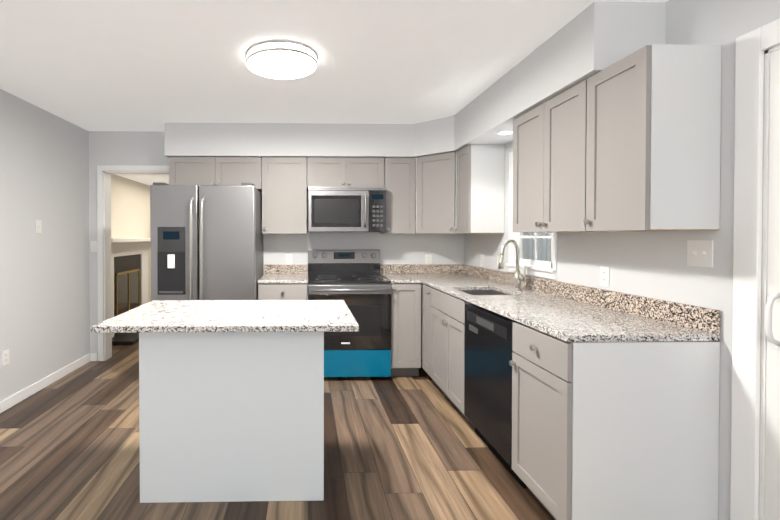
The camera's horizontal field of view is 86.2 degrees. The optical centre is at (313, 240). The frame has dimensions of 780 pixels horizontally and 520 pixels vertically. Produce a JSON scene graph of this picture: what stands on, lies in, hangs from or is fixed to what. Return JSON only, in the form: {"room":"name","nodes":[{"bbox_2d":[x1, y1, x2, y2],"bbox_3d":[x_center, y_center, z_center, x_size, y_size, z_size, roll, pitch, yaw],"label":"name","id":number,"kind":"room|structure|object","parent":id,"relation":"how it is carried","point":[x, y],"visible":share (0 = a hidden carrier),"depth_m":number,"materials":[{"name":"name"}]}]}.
{"room":"kitchen","nodes":[
{"label":"kitchen","id":0,"kind":"room"},
{"bbox_2d":[0,89,89,400],"bbox_3d":[-2.390,0.099,0.994,0.140,2.440,6.980,0,1,-1],"label":"wall","id":1,"kind":"structure","parent":0,"point":[44,279],"depth_m":3.56,"materials":[{"name":"white paint"}]},
{"bbox_2d":[2,349,8,365],"bbox_3d":[-2.357,0.895,3.132,0.008,0.115,0.070,0,1,-1],"label":"electrical outlet","id":2,"kind":"object","parent":1,"relation":"attached to","point":[5,357],"visible":1,"depth_m":3.12,"materials":[{"name":"white plastic"}]},
{"bbox_2d":[36,220,41,232],"bbox_3d":[-2.361,-0.119,3.520,0.016,0.115,0.070,0,1,-1],"label":"light switch","id":3,"kind":"object","parent":1,"relation":"attached to","point":[38,226],"visible":1,"depth_m":3.51,"materials":[{"name":"white plastic"}]},
{"bbox_2d":[0,353,93,412],"bbox_3d":[-2.305,1.276,1.008,0.030,0.085,6.700,0,1,-1],"label":"baseboard","id":4,"kind":"structure","parent":1,"relation":"attached to","point":[20,396],"depth_m":3.55,"materials":[{"name":"white paint"}]},
{"bbox_2d":[111,174,150,301],"bbox_3d":[-2.733,0.040,6.283,0.140,2.440,3.610,0,1,-1],"label":"wall","id":5,"kind":"structure","parent":0,"point":[130,208],"depth_m":5.93,"materials":[{"name":"beige paint"}]},
{"bbox_2d":[115,174,168,185],"bbox_3d":[-1.664,-1.066,6.361,2.280,0.350,3.750,0,1,-1],"label":"ceiling","id":6,"kind":"structure","parent":0,"point":[149,180],"depth_m":5.83,"materials":[{"name":"white paint"}]},
{"bbox_2d":[89,131,463,358],"bbox_3d":[-0.332,0.060,4.454,4.110,2.440,0.140,0,1,-1],"label":"wall","id":7,"kind":"structure","parent":0,"point":[416,248],"depth_m":4.38,"materials":[{"name":"white paint"}]},
{"bbox_2d":[90,241,96,251],"bbox_3d":[-2.335,0.062,4.337,0.070,0.115,0.016,0,1,-1],"label":"light switch","id":8,"kind":"object","parent":7,"relation":"attached to","point":[93,246],"visible":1,"depth_m":4.34,"materials":[{"name":"white plastic"}]},
{"bbox_2d":[97,165,168,360],"bbox_3d":[-1.831,0.242,4.419,0.924,2.077,0.156,0,1,-1],"label":"door frame","id":9,"kind":"structure","parent":7,"relation":"attached to","point":[104,172],"depth_m":4.34,"materials":[{"name":"white paint"}]},
{"bbox_2d":[169,157,261,191],"bbox_3d":[-0.980,-0.674,4.193,0.908,0.315,0.337,0,1,-1],"label":"upper cabinet","id":10,"kind":"object","parent":7,"relation":"attached to","point":[198,171],"visible":0.75,"depth_m":4.05,"materials":[{"name":"white paint"}]},
{"bbox_2d":[262,157,306,233],"bbox_3d":[-0.297,-0.452,4.208,0.447,0.760,0.337,0,1,-1],"label":"upper cabinet","id":11,"kind":"object","parent":7,"relation":"attached to","point":[284,195],"visible":0.98,"depth_m":4.07,"materials":[{"name":"white paint"}]},
{"bbox_2d":[286,254,291,264],"bbox_3d":[-0.265,0.206,4.382,0.070,0.115,0.008,0,1,-1],"label":"electrical outlet","id":12,"kind":"object","parent":7,"relation":"attached to","point":[288,258],"visible":0.96,"depth_m":4.38,"materials":[{"name":"white plastic"}]},
{"bbox_2d":[307,157,383,190],"bbox_3d":[0.317,-0.680,4.218,0.768,0.303,0.337,0,1,-1],"label":"upper cabinet","id":13,"kind":"object","parent":7,"relation":"attached to","point":[341,172],"visible":0.94,"depth_m":4.08,"materials":[{"name":"white paint"}]},
{"bbox_2d":[308,186,385,231],"bbox_3d":[0.321,-0.306,4.145,0.758,0.436,0.487,0,1,-1],"label":"over-the-range microwave","id":14,"kind":"object","parent":13,"relation":"attached to","point":[346,209],"visible":1,"depth_m":3.95,"materials":[{"name":"grey metal"}]},
{"bbox_2d":[379,158,414,233],"bbox_3d":[0.861,-0.452,4.231,0.308,0.760,0.337,0,1,-1],"label":"upper cabinet","id":15,"kind":"object","parent":7,"relation":"attached to","point":[399,179],"visible":0.98,"depth_m":4.09,"materials":[{"name":"white paint"}]},
{"bbox_2d":[425,254,431,263],"bbox_3d":[1.237,0.206,4.411,0.070,0.115,0.008,0,1,-1],"label":"electrical outlet","id":16,"kind":"object","parent":7,"relation":"attached to","point":[428,258],"visible":0.96,"depth_m":4.41,"materials":[{"name":"white plastic"}]},
{"bbox_2d":[415,152,477,233],"bbox_3d":[1.324,-0.451,4.104,0.608,0.760,0.608,0,1,-1],"label":"upper cabinet","id":17,"kind":"object","parent":7,"relation":"attached to","point":[435,191],"visible":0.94,"depth_m":3.95,"materials":[{"name":"white paint"}]},
{"bbox_2d":[0,341,554,519],"bbox_3d":[-2.346,1.328,2.884,8.200,0.060,10.730,0,1,-1],"label":"floor","id":18,"kind":"structure","parent":0,"point":[406,448],"depth_m":2.42,"materials":[{"name":"wood"}]},
{"bbox_2d":[111,238,150,344],"bbox_3d":[-2.439,0.617,5.695,0.420,1.300,1.690,0,1,-1],"label":"fireplace mantel","id":19,"kind":"object","parent":18,"relation":"on","point":[129,268],"visible":0.44,"depth_m":5.59,"materials":[{"name":"white paint"}]},
{"bbox_2d":[150,182,263,300],"bbox_3d":[-0.977,0.388,3.923,0.908,1.797,0.844,0,1,-1],"label":"refrigerator","id":20,"kind":"object","parent":18,"relation":"on","point":[207,243],"visible":0.6,"depth_m":3.56,"materials":[{"name":"grey metal"}]},
{"bbox_2d":[139,332,323,502],"bbox_3d":[-0.414,0.858,2.325,0.918,0.893,0.566,0,1,-1],"label":"kitchen island","id":21,"kind":"object","parent":18,"relation":"on","point":[231,416],"visible":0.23,"depth_m":2.04,"materials":[{"name":"white paint"}]},
{"bbox_2d":[91,300,358,332],"bbox_3d":[-0.405,0.395,2.218,1.207,0.030,0.744,0,1,-1],"label":"island countertop","id":22,"kind":"structure","parent":21,"relation":"on","point":[158,316],"depth_m":2.03,"materials":[{"name":"stone"}]},
{"bbox_2d":[258,283,307,299],"bbox_3d":[-0.291,0.838,4.063,0.456,0.893,0.657,0,1,-1],"label":"base cabinet","id":23,"kind":"object","parent":18,"relation":"on","point":[284,291],"visible":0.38,"depth_m":3.76,"materials":[{"name":"white paint"}]},
{"bbox_2d":[258,264,307,283],"bbox_3d":[-0.291,0.325,4.066,0.460,0.130,0.640,0,1,-1],"label":"countertop","id":24,"kind":"structure","parent":23,"relation":"on","point":[290,273],"depth_m":4.30,"materials":[{"name":"stone"}]},
{"bbox_2d":[308,250,390,377],"bbox_3d":[0.324,0.693,4.024,0.762,1.185,0.719,0,1,-1],"label":"range","id":25,"kind":"object","parent":18,"relation":"on","point":[357,283],"visible":0.9,"depth_m":3.74,"materials":[{"name":"black metal"}]},
{"bbox_2d":[390,283,420,375],"bbox_3d":[0.849,0.838,4.085,0.281,0.893,0.657,0,1,-1],"label":"base cabinet","id":26,"kind":"object","parent":18,"relation":"on","point":[405,349],"visible":0.81,"depth_m":3.79,"materials":[{"name":"white paint"}]},
{"bbox_2d":[422,284,474,427],"bbox_3d":[1.316,0.847,3.289,0.657,0.893,1.002,0,1,-1],"label":"base cabinet","id":27,"kind":"object","parent":18,"relation":"on","point":[443,340],"visible":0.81,"depth_m":3.16,"materials":[{"name":"white paint"}]},
{"bbox_2d":[380,264,719,341],"bbox_3d":[1.188,0.476,3.046,0.922,0.410,2.739,0,1,-1],"label":"countertop","id":28,"kind":"structure","parent":27,"relation":"on","point":[566,312],"depth_m":2.19,"materials":[{"name":"stone"}]},
{"bbox_2d":[498,239,525,289],"bbox_3d":[1.460,0.180,3.038,0.228,0.380,0.136,0,1,-1],"label":"faucet","id":29,"kind":"object","parent":28,"relation":"on","point":[518,278],"visible":1,"depth_m":3.06,"materials":[{"name":"silver metal"}]},
{"bbox_2d":[464,304,525,487],"bbox_3d":[1.329,0.867,2.468,0.607,0.872,0.634,0,1,-1],"label":"dishwasher","id":30,"kind":"object","parent":18,"relation":"on","point":[488,375],"visible":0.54,"depth_m":2.40,"materials":[{"name":"black metal"}]},
{"bbox_2d":[509,321,719,519],"bbox_3d":[1.342,0.862,1.916,0.657,0.893,0.461,0,1,-1],"label":"base cabinet","id":31,"kind":"object","parent":18,"relation":"on","point":[615,430],"visible":0.94,"depth_m":1.69,"materials":[{"name":"white paint"}]},
{"bbox_2d":[0,0,668,131],"bbox_3d":[-0.336,-1.151,1.020,4.250,0.060,6.980,0,1,-1],"label":"ceiling","id":32,"kind":"structure","parent":0,"point":[121,65],"depth_m":2.52,"materials":[{"name":"white paint"}]},
{"bbox_2d":[246,40,316,78],"bbox_3d":[-0.198,-1.097,2.533,0.440,0.081,0.440,0,1,-1],"label":"flush ceiling light","id":33,"kind":"object","parent":32,"relation":"attached to","point":[279,59],"visible":1,"depth_m":2.43,"materials":[{"name":"white glass"}]},
{"bbox_2d":[164,2,665,157],"bbox_3d":[0.101,-0.984,3.147,3.095,0.322,2.466,0,1,-1],"label":"bulkhead","id":34,"kind":"object","parent":32,"relation":"attached to","point":[593,38],"visible":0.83,"depth_m":3.31,"materials":[{"name":"white paint"}]},
{"bbox_2d":[495,130,512,135],"bbox_3d":[1.462,-0.820,3.119,0.156,0.004,0.156,0,1,-1],"label":"recessed light","id":35,"kind":"object","parent":34,"relation":"attached to","point":[505,133],"visible":0.81,"depth_m":3.12,"materials":[{"name":"white paint"}]},
{"bbox_2d":[464,0,779,519],"bbox_3d":[1.720,0.087,2.063,0.100,2.440,4.720,0,1,-1],"label":"wall","id":36,"kind":"structure","parent":0,"point":[651,264],"depth_m":1.80,"materials":[{"name":"white paint"}]},
{"bbox_2d":[454,144,504,232],"bbox_3d":[1.468,-0.446,3.656,0.337,0.760,0.287,0,1,-1],"label":"upper cabinet","id":37,"kind":"object","parent":36,"relation":"attached to","point":[480,193],"visible":0.98,"depth_m":3.52,"materials":[{"name":"white paint"}]},
{"bbox_2d":[480,255,483,266],"bbox_3d":[1.629,0.196,3.963,0.008,0.115,0.070,0,1,-1],"label":"electrical outlet","id":38,"kind":"object","parent":36,"relation":"attached to","point":[481,260],"visible":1,"depth_m":3.95,"materials":[{"name":"white plastic"}]},
{"bbox_2d":[600,266,609,286],"bbox_3d":[1.660,0.204,2.337,0.008,0.115,0.070,0,1,-1],"label":"electrical outlet","id":39,"kind":"object","parent":36,"relation":"attached to","point":[604,275],"visible":1,"depth_m":2.33,"materials":[{"name":"white plastic"}]},
{"bbox_2d":[513,44,721,231],"bbox_3d":[1.496,-0.430,2.224,0.337,0.760,1.085,0,1,-1],"label":"upper cabinet","id":40,"kind":"object","parent":36,"relation":"attached to","point":[631,142],"visible":0.98,"depth_m":1.78,"materials":[{"name":"white paint"}]},
{"bbox_2d":[687,240,713,267],"bbox_3d":[1.667,0.055,1.772,0.016,0.115,0.115,0,1,-1],"label":"double light switch","id":41,"kind":"object","parent":36,"relation":"attached to","point":[699,253],"visible":1,"depth_m":1.77,"materials":[{"name":"white plastic"}]},
{"bbox_2d":[730,18,779,519],"bbox_3d":[1.723,0.268,0.620,0.149,2.110,2.010,0,1,-1],"label":"door frame","id":42,"kind":"structure","parent":36,"relation":"attached to","point":[754,262],"depth_m":1.54,"materials":[{"name":"white paint"}]},
{"label":"outside","id":43,"kind":"structure","parent":0,"visible":0},
{"bbox_3d":[23.214,1.640,10.359,43.200,0.050,60.000,0,1,-1],"label":"ground","id":44,"kind":"structure","parent":43,"visible":0},
{"bbox_2d":[527,232,550,260],"bbox_3d":[2.996,0.634,6.405,0.120,2.050,3.600,0,1,-1],"label":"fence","id":45,"kind":"object","parent":44,"relation":"on","point":[545,249],"depth_m":5.34,"materials":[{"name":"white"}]},
{"bbox_3d":[1.700,0.753,3.093,0.100,1.085,0.545,0,1,-1],"label":"wall","id":46,"kind":"structure","parent":0,"visible":0},
{"bbox_2d":[506,151,556,279],"bbox_3d":[1.682,-0.234,3.103,0.135,0.993,0.654,0,1,-1],"label":"window","id":47,"kind":"structure","parent":46,"relation":"in","point":[540,268],"depth_m":3.23,"materials":[{"name":"white paint"}]}
]}

